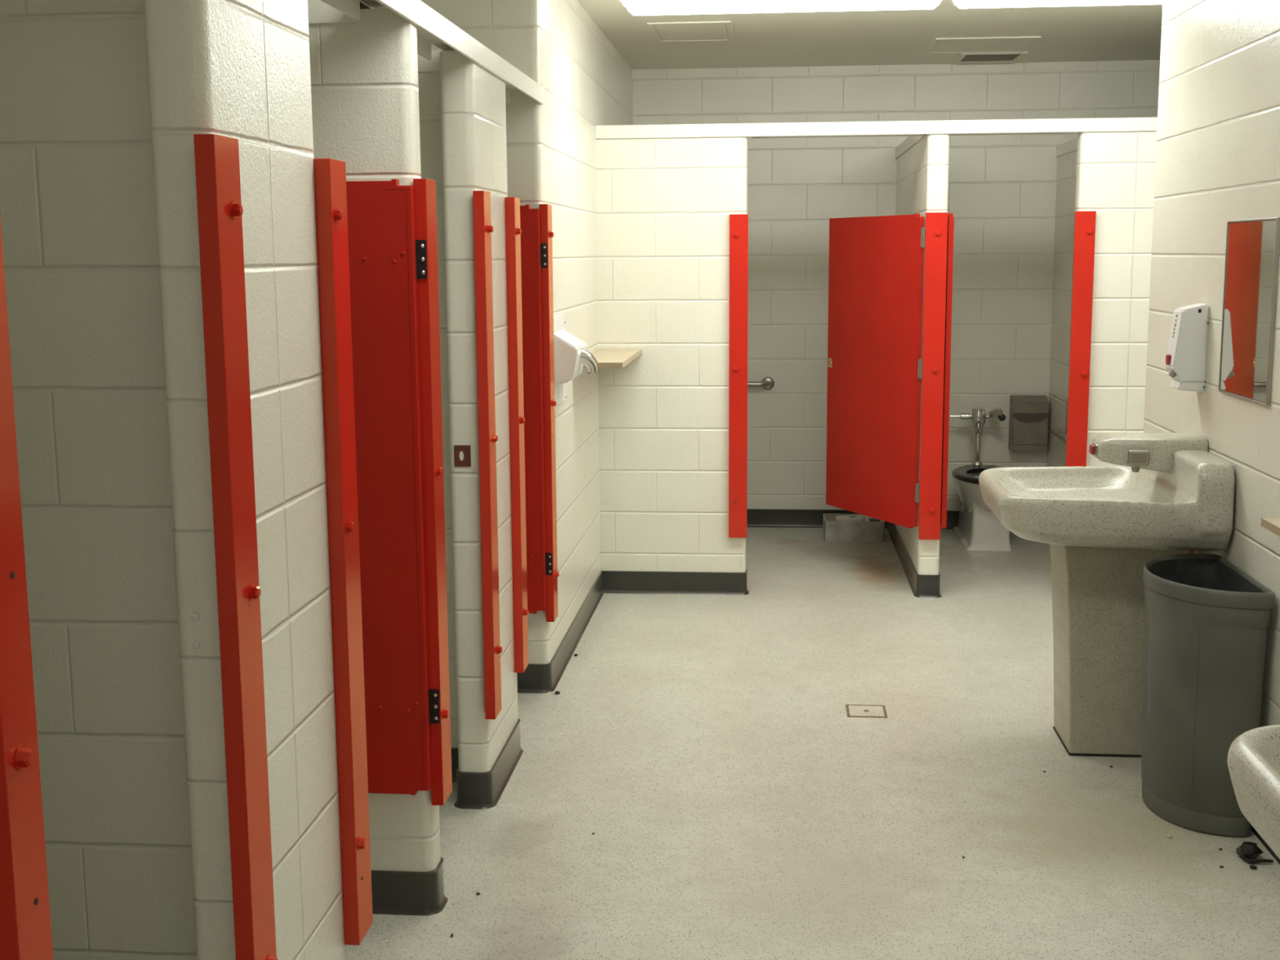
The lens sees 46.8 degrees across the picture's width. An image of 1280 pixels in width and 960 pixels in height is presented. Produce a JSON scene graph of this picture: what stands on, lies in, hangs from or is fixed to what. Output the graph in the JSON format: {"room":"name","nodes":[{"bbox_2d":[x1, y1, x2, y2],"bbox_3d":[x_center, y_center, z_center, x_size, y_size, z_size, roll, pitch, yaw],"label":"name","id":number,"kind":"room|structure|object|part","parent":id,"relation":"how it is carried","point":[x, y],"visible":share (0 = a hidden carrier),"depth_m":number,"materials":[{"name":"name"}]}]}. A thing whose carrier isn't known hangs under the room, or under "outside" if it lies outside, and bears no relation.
{"room":"public restroom","nodes":[
{"label":"public restroom","id":0,"kind":"room"},
{"bbox_2d":[0,0,345,959],"bbox_3d":[-1.388,0.150,2.646,1.556,2.195,0.530,0,9,5],"label":"wall","id":1,"kind":"structure","parent":0,"point":[103,103],"depth_m":2.51,"materials":[{"name":"white brick"}]},
{"bbox_2d":[190,612,199,621],"bbox_3d":[-0.698,0.215,2.321,0.015,0.015,0.006,0,9,5],"label":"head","id":2,"kind":"object","parent":1,"relation":"attached to","point":[195,616],"visible":1,"depth_m":2.32},
{"bbox_2d":[193,641,199,648],"bbox_3d":[-0.698,0.260,2.328,0.011,0.011,0.006,0,9,5],"label":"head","id":3,"kind":"object","parent":1,"relation":"attached to","point":[196,645],"visible":1,"depth_m":2.33},
{"bbox_2d":[193,133,277,959],"bbox_3d":[-0.617,0.245,2.310,0.043,1.527,0.101,0,9,5],"label":"post","id":4,"kind":"object","parent":1,"relation":"attached to","point":[217,168],"visible":1,"depth_m":2.26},
{"bbox_2d":[313,158,373,945],"bbox_3d":[-0.565,0.160,2.866,0.043,1.527,0.101,0,9,5],"label":"post","id":5,"kind":"object","parent":1,"relation":"attached to","point":[330,175],"visible":1,"depth_m":2.83,"materials":[{"name":"red metal"}]},
{"bbox_2d":[308,8,440,871],"bbox_3d":[-1.293,-0.009,3.674,1.556,2.195,0.100,0,9,5],"label":"wall","id":6,"kind":"structure","parent":0,"point":[364,73],"depth_m":3.44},
{"bbox_2d":[307,0,370,23],"bbox_3d":[-1.359,-1.094,3.514,1.438,0.060,0.116,0,9,5],"label":"trim","id":7,"kind":"structure","parent":6,"relation":"on","point":[319,12],"depth_m":3.40,"materials":[{"name":"white paint"}]},
{"bbox_2d":[371,857,448,915],"bbox_3d":[-1.286,1.022,3.832,1.588,0.109,0.132,0,9,5],"label":"baseboard","id":8,"kind":"structure","parent":6,"relation":"attached to","point":[393,892],"depth_m":3.71,"materials":[{"name":"plastic"}]},
{"bbox_2d":[413,178,452,805],"bbox_3d":[-0.500,0.046,3.603,0.050,1.527,0.108,0,9,5],"label":"post","id":9,"kind":"object","parent":6,"relation":"attached to","point":[424,189],"visible":1,"depth_m":3.57,"materials":[{"name":"red metal"}]},
{"bbox_2d":[346,178,431,795],"bbox_3d":[-0.861,0.037,3.565,0.680,1.487,0.030,0,9,5],"label":"door","id":10,"kind":"structure","parent":9,"relation":"attached to","point":[381,236],"depth_m":3.52,"materials":[{"name":"red metal"}]},
{"bbox_2d":[417,50,518,772],"bbox_3d":[-1.208,-0.150,4.595,1.556,2.195,0.530,0,9,5],"label":"wall","id":11,"kind":"structure","parent":0,"point":[462,105],"depth_m":4.35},
{"bbox_2d":[417,49,442,71],"bbox_3d":[-1.274,-1.235,4.434,1.438,0.060,0.116,0,9,5],"label":"trim","id":12,"kind":"structure","parent":11,"relation":"on","point":[424,64],"depth_m":4.32,"materials":[{"name":"white paint"}]},
{"bbox_2d":[453,444,471,466],"bbox_3d":[-0.512,-0.070,4.271,0.048,0.062,0.006,0,9,5],"label":"latch keeper","id":13,"kind":"object","parent":11,"relation":"attached to","point":[462,453],"visible":1,"depth_m":4.27,"materials":[{"name":"brown metal"}]},
{"bbox_2d":[451,718,523,808],"bbox_3d":[-1.200,0.881,4.753,1.588,0.109,0.562,0,9,5],"label":"baseboard","id":14,"kind":"structure","parent":11,"relation":"attached to","point":[475,790],"depth_m":4.46,"materials":[{"name":"plastic"}]},
{"bbox_2d":[472,190,502,719],"bbox_3d":[-0.434,-0.058,4.283,0.043,1.527,0.100,0,9,5],"label":"post","id":15,"kind":"object","parent":11,"relation":"attached to","point":[482,228],"visible":1,"depth_m":4.25,"materials":[{"name":"red metal"}]},
{"bbox_2d":[504,196,528,672],"bbox_3d":[-0.390,-0.132,4.766,0.043,1.527,0.098,0,9,5],"label":"post","id":16,"kind":"object","parent":11,"relation":"attached to","point":[513,230],"visible":1,"depth_m":4.73,"materials":[{"name":"red metal"}]},
{"bbox_2d":[370,0,632,663],"bbox_3d":[-0.968,-0.796,7.162,1.556,2.690,3.464,0,9,5],"label":"wall","id":17,"kind":"structure","parent":0,"point":[587,83],"depth_m":6.01,"materials":[{"name":"white brick"}]},
{"bbox_2d":[320,0,544,104],"bbox_3d":[-0.709,-0.868,2.012,0.124,0.060,6.695,0,9,5],"label":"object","id":18,"kind":"structure","parent":17,"relation":"on","point":[433,28],"depth_m":3.90,"materials":[{"name":"white paint"}]},
{"bbox_2d":[538,204,559,622],"bbox_3d":[-0.332,-0.234,5.427,0.050,1.527,0.107,0,9,5],"label":"post","id":19,"kind":"object","parent":17,"relation":"attached to","point":[549,402],"visible":1,"depth_m":5.39,"materials":[{"name":"red metal"}]},
{"bbox_2d":[520,204,546,613],"bbox_3d":[-0.652,-0.244,5.384,0.600,1.487,0.030,0,9,5],"label":"door","id":20,"kind":"structure","parent":19,"relation":"attached to","point":[529,218],"depth_m":5.34,"materials":[{"name":"red metal"}]},
{"bbox_2d":[516,570,604,693],"bbox_3d":[-0.959,0.480,7.358,1.588,0.109,3.496,0,9,5],"label":"baseboard","id":21,"kind":"structure","parent":17,"relation":"attached to","point":[536,677],"depth_m":5.85,"materials":[{"name":"plastic"}]},
{"bbox_2d":[553,313,599,406],"bbox_3d":[-0.240,-0.462,5.719,0.162,0.342,0.415,0,9,5],"label":"dryer","id":22,"kind":"object","parent":17,"relation":"attached to","point":[571,353],"visible":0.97,"depth_m":5.61,"materials":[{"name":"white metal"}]},
{"bbox_3d":[-0.319,-0.463,5.727,0.004,0.342,0.415,0,9,5],"label":"mounting plate","id":23,"kind":"part","parent":22,"relation":"part of","materials":[{"name":"white ceramic"}]},
{"bbox_2d":[582,348,642,368],"bbox_3d":[-0.136,-0.545,6.589,0.210,0.024,0.914,0,9,5],"label":"wall shelf","id":24,"kind":"object","parent":17,"relation":"attached to","point":[606,357],"visible":0.62,"depth_m":6.50,"materials":[{"name":"beige laminate"}]},
{"bbox_2d":[595,136,747,572],"bbox_3d":[0.132,-0.541,7.082,0.754,2.195,0.100,0,9,5],"label":"wall","id":25,"kind":"structure","parent":0,"point":[664,206],"depth_m":7.02,"materials":[{"name":"white brick"}]},
{"bbox_2d":[601,568,749,595],"bbox_3d":[0.139,0.490,7.240,0.786,0.109,0.132,0,9,5],"label":"baseboard","id":26,"kind":"structure","parent":25,"relation":"attached to","point":[612,581],"depth_m":7.18,"materials":[{"name":"plastic"}]},
{"bbox_2d":[728,213,748,537],"bbox_3d":[0.465,-0.479,6.988,0.087,1.527,0.043,0,9,5],"label":"post","id":27,"kind":"object","parent":25,"relation":"attached to","point":[739,224],"visible":1,"depth_m":6.98,"materials":[{"name":"red metal"}]},
{"bbox_2d":[595,117,1157,138],"bbox_3d":[1.813,-1.613,6.762,4.044,0.060,0.124,0,9,5],"label":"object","id":28,"kind":"structure","parent":25,"relation":"on","point":[1051,126],"depth_m":6.77,"materials":[{"name":"white paint"}]},
{"bbox_2d":[344,527,1279,959],"bbox_3d":[0.752,1.091,3.916,5.800,0.080,10.314,0,9,5],"label":"floor","id":29,"kind":"structure","parent":0,"point":[730,796],"depth_m":4.43,"materials":[{"name":"stone"}]},
{"bbox_2d":[822,513,884,542],"bbox_3d":[1.235,0.268,8.562,0.341,0.132,0.242,0,9,5],"label":"toilet","id":30,"kind":"object","parent":29,"relation":"on","point":[836,526],"visible":0.98,"depth_m":8.45,"materials":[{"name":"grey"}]},
{"bbox_2d":[845,704,887,717],"bbox_3d":[0.815,0.832,5.331,0.142,0.003,0.142,0,9,5],"label":"floor drain","id":31,"kind":"object","parent":29,"relation":"on","point":[852,710],"depth_m":5.33,"materials":[{"name":"metal"}]},
{"bbox_2d":[951,465,1012,551],"bbox_3d":[1.948,0.148,8.376,0.380,0.416,0.819,0,9,5],"label":"toilet","id":32,"kind":"object","parent":29,"relation":"on","point":[977,528],"visible":0.61,"depth_m":8.17,"materials":[{"name":"white ceramic"}]},
{"bbox_3d":[1.944,0.099,8.332,0.364,0.248,0.715,0,9,5],"label":"bowl","id":33,"kind":"part","parent":32,"relation":"part of","materials":[{"name":"white ceramic"}]},
{"bbox_3d":[1.937,-0.029,8.244,0.380,0.026,0.610,0,9,5],"label":"seat","id":34,"kind":"part","parent":32,"relation":"part of","materials":[{"name":"black plastic"}]},
{"bbox_2d":[950,406,1005,465],"bbox_3d":[1.952,-0.247,8.579,0.309,0.354,0.123,0,9,5],"label":"valve","id":35,"kind":"object","parent":32,"relation":"on","point":[978,417],"visible":0.98,"depth_m":8.55,"materials":[{"name":"silver metal"}]},
{"bbox_2d":[978,432,1235,757],"bbox_3d":[1.486,0.367,4.908,0.670,1.040,0.834,0,9,5],"label":"pedestal sink","id":36,"kind":"object","parent":29,"relation":"on","point":[1101,526],"visible":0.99,"depth_m":4.76,"materials":[{"name":"stone"}]},
{"bbox_2d":[978,449,1235,551],"bbox_3d":[1.481,0.028,4.856,0.665,0.284,0.834,0,9,5],"label":"basin","id":37,"kind":"object","parent":36,"relation":"in","point":[1174,500],"depth_m":4.55,"materials":[{"name":"stone"}]},
{"bbox_2d":[1141,554,1275,837],"bbox_3d":[1.619,0.618,4.350,0.282,0.712,0.550,0,9,5],"label":"waste bin","id":38,"kind":"object","parent":29,"relation":"on","point":[1206,620],"visible":0.93,"depth_m":4.16,"materials":[{"name":"grey plastic"}]},
{"bbox_2d":[1226,724,1279,858],"bbox_3d":[1.223,0.804,2.073,0.670,1.040,0.834,0,9,5],"label":"pedestal sink","id":39,"kind":"object","parent":29,"relation":"on","point":[1253,761],"visible":1,"depth_m":2.21,"materials":[{"name":"grey stone"}]},
{"bbox_2d":[1249,864,1257,869],"bbox_3d":[1.638,1.033,3.954,0.018,0.011,0.016,0,9,5],"label":"grit","id":40,"kind":"object","parent":29,"relation":"on","point":[1252,866],"visible":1,"depth_m":3.95,"materials":[{"name":"black"}]},
{"bbox_2d":[1235,841,1273,863],"bbox_3d":[1.664,1.008,4.014,0.084,0.042,0.080,0,9,5],"label":"wrapper","id":41,"kind":"object","parent":29,"relation":"on","point":[1248,851],"visible":1,"depth_m":4.00,"materials":[{"name":"black plastic"}]},
{"bbox_2d":[577,0,1162,69],"bbox_3d":[0.733,-1.647,3.496,5.800,0.080,10.314,0,9,5],"label":"ceiling","id":42,"kind":"structure","parent":0,"point":[1115,33],"depth_m":7.28,"materials":[{"name":"white paint"}]},
{"bbox_2d":[647,21,734,42],"bbox_3d":[0.252,-2.157,7.122,0.386,0.008,0.600,0,9,5],"label":"access panel","id":43,"kind":"object","parent":42,"relation":"attached to","point":[700,31],"visible":1,"depth_m":7.09,"materials":[{"name":"white paint"}]},
{"bbox_2d":[620,0,941,15],"bbox_3d":[0.546,-1.870,5.676,1.241,0.135,0.300,0,9,5],"label":"ceiling light","id":44,"kind":"object","parent":42,"relation":"attached to","point":[636,7],"visible":1,"depth_m":5.62,"materials":[{"name":"white plastic"}]},
{"bbox_2d":[925,35,1040,53],"bbox_3d":[1.764,-2.248,7.649,0.513,0.008,0.540,0,9,5],"label":"access panel","id":45,"kind":"object","parent":42,"relation":"attached to","point":[992,44],"visible":1,"depth_m":7.62,"materials":[{"name":"white paint"}]},
{"bbox_3d":[1.764,-2.249,7.649,0.465,0.006,0.492,0,9,5],"label":"panel","id":46,"kind":"part","parent":45,"relation":"part of","materials":[{"name":"white paint"}]},
{"bbox_2d":[953,51,1027,63],"bbox_3d":[1.919,-2.320,8.122,0.350,0.012,0.380,0,9,5],"label":"ceiling vent","id":47,"kind":"object","parent":42,"relation":"in","point":[983,57],"visible":1,"depth_m":8.11,"materials":[{"name":"grey metal"}]},
{"bbox_2d":[960,53,1020,62],"bbox_3d":[1.919,-2.318,8.118,0.290,0.006,0.282,0,9,5],"label":"grille","id":48,"kind":"object","parent":47,"relation":"attached to","point":[995,57],"depth_m":8.13,"materials":[{"name":"metal"}]},
{"bbox_2d":[952,0,1162,8],"bbox_3d":[1.810,-1.861,5.561,1.259,0.135,0.300,0,9,5],"label":"ceiling light","id":49,"kind":"object","parent":42,"relation":"attached to","point":[961,4],"visible":0.91,"depth_m":5.57,"materials":[{"name":"white plastic"}]},
{"bbox_2d":[632,60,1159,511],"bbox_3d":[1.980,-1.046,8.662,4.250,2.690,0.100,0,9,5],"label":"wall","id":50,"kind":"structure","parent":0,"point":[1002,197],"depth_m":8.59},
{"bbox_2d":[747,377,774,390],"bbox_3d":[0.427,-0.571,8.792,0.740,0.080,0.071,0,9,5],"label":"grab bar","id":51,"kind":"object","parent":50,"relation":"attached to","point":[766,383],"visible":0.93,"depth_m":8.75,"materials":[{"name":"silver metal"}]},
{"bbox_2d":[746,508,959,528],"bbox_3d":[1.961,0.233,8.835,4.132,0.109,0.082,0,9,5],"label":"baseboard","id":52,"kind":"structure","parent":50,"relation":"attached to","point":[756,517],"depth_m":8.90,"materials":[{"name":"plastic"}]},
{"bbox_2d":[1008,395,1048,451],"bbox_3d":[2.268,-0.331,8.635,0.210,0.320,0.116,0,9,5],"label":"dispenser","id":53,"kind":"object","parent":50,"relation":"attached to","point":[1028,415],"visible":1,"depth_m":8.59,"materials":[{"name":"metal"}]},
{"bbox_3d":[2.264,-0.283,8.592,0.198,0.160,0.007,0,9,5],"label":"lid","id":54,"kind":"part","parent":53,"relation":"part of","materials":[{"name":"metal"}]},
{"bbox_2d":[895,133,949,574],"bbox_3d":[1.455,-0.660,7.804,0.100,2.195,1.800,0,9,5],"label":"wall","id":55,"kind":"structure","parent":0,"point":[922,170],"depth_m":7.05,"materials":[{"name":"white brick"}]},
{"bbox_2d":[895,133,924,158],"bbox_3d":[1.453,-1.754,7.697,0.116,0.060,1.680,0,9,5],"label":"trim","id":56,"kind":"structure","parent":55,"relation":"on","point":[910,141],"depth_m":7.79,"materials":[{"name":"white paint"}]},
{"bbox_2d":[887,522,942,598],"bbox_3d":[1.462,0.370,7.962,0.132,0.109,1.832,0,9,5],"label":"baseboard","id":57,"kind":"structure","parent":55,"relation":"attached to","point":[921,585],"depth_m":7.23,"materials":[{"name":"plastic"}]},
{"bbox_2d":[918,212,947,539],"bbox_3d":[1.367,-0.472,6.905,0.098,1.527,0.043,0,9,5],"label":"post","id":58,"kind":"object","parent":55,"relation":"attached to","point":[936,223],"visible":1,"depth_m":6.89,"materials":[{"name":"red metal"}]},
{"bbox_2d":[826,213,924,528],"bbox_3d":[1.147,-0.552,7.312,0.032,1.487,0.805,-4,10,-24],"label":"door","id":59,"kind":"structure","parent":58,"relation":"attached to","point":[876,263],"depth_m":7.26,"materials":[{"name":"metal"}]},
{"bbox_3d":[0.983,-0.605,7.643,0.004,0.050,0.040,-4,10,-24],"label":"latch plate","id":60,"kind":"part","parent":59,"relation":"part of","materials":[{"name":"metal"}]},
{"bbox_2d":[940,213,954,528],"bbox_3d":[1.468,-0.541,7.228,0.024,1.487,0.600,0,9,5],"label":"door","id":61,"kind":"structure","parent":58,"relation":"attached to","point":[950,215],"depth_m":6.93,"materials":[{"name":"red metal"}]},
{"bbox_2d":[1046,130,1156,466],"bbox_3d":[2.999,-0.649,7.663,1.832,2.195,1.800,0,9,5],"label":"wall","id":62,"kind":"structure","parent":0,"point":[1111,174],"depth_m":6.81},
{"bbox_2d":[1051,398,1067,442],"bbox_3d":[2.301,-0.328,8.012,0.060,0.216,0.502,0,9,5],"label":"holder","id":63,"kind":"object","parent":62,"relation":"attached to","point":[1057,432],"visible":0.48,"depth_m":8.07,"materials":[{"name":"metal"}]},
{"bbox_3d":[2.320,-0.327,7.949,0.011,0.200,0.270,0,9,5],"label":"plate","id":64,"kind":"part","parent":63,"relation":"part of","materials":[{"name":"metal"}]},
{"bbox_2d":[1056,137,1077,156],"bbox_3d":[2.356,-1.748,7.614,0.116,0.060,1.680,0,9,5],"label":"trim","id":65,"kind":"structure","parent":62,"relation":"on","point":[1072,145],"depth_m":8.12,"materials":[{"name":"white paint"}]},
{"bbox_2d":[1065,210,1096,466],"bbox_3d":[2.032,-0.468,6.844,0.089,1.527,0.043,0,9,5],"label":"post","id":66,"kind":"object","parent":62,"relation":"attached to","point":[1084,221],"visible":0.65,"depth_m":6.81,"materials":[{"name":"red metal"}]},
{"bbox_2d":[1143,0,1279,727],"bbox_3d":[1.668,-0.033,2.066,0.200,2.690,6.980,0,9,5],"label":"wall","id":67,"kind":"structure","parent":0,"point":[1218,144],"depth_m":4.61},
{"bbox_2d":[1164,302,1209,391],"bbox_3d":[1.763,-0.429,4.787,0.113,0.280,0.116,0,9,5],"label":"soap dispenser","id":68,"kind":"object","parent":67,"relation":"attached to","point":[1185,362],"visible":1,"depth_m":4.74,"materials":[{"name":"white plastic"}]},
{"bbox_3d":[1.778,-0.308,4.807,0.085,0.035,0.104,0,9,5],"label":"tank","id":69,"kind":"part","parent":68,"relation":"part of","materials":[{"name":"white plastic"}]},
{"bbox_2d":[1217,217,1279,406],"bbox_3d":[1.772,-0.496,4.313,0.010,0.520,0.460,0,9,5],"label":"wall mirror","id":70,"kind":"object","parent":67,"relation":"attached to","point":[1252,248],"visible":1,"depth_m":4.29,"materials":[{"name":"clear glass"}]},
{"bbox_2d":[1251,825,1279,864],"bbox_3d":[1.677,1.243,2.261,0.232,0.109,7.012,0,9,5],"label":"baseboard","id":71,"kind":"structure","parent":67,"relation":"attached to","point":[1263,842],"depth_m":4.10,"materials":[{"name":"plastic"}]},
{"bbox_2d":[1261,517,1279,536],"bbox_3d":[1.637,0.153,3.523,0.124,0.021,0.588,0,9,5],"label":"wall ledge","id":72,"kind":"object","parent":67,"relation":"attached to","point":[1273,525],"visible":1,"depth_m":3.76,"materials":[{"name":"beige laminate"}]},
{"bbox_3d":[-1.479,0.301,1.667,1.555,2.195,0.100,0,9,5],"label":"wall pier","id":73,"kind":"object","parent":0,"visible":0},
{"bbox_2d":[0,213,53,959],"bbox_3d":[-0.681,0.352,1.619,0.043,1.527,0.073,0,9,5],"label":"post","id":74,"kind":"object","parent":73,"relation":"attached to","point":[25,926],"visible":1,"depth_m":1.60,"materials":[{"name":"red"}]}
]}

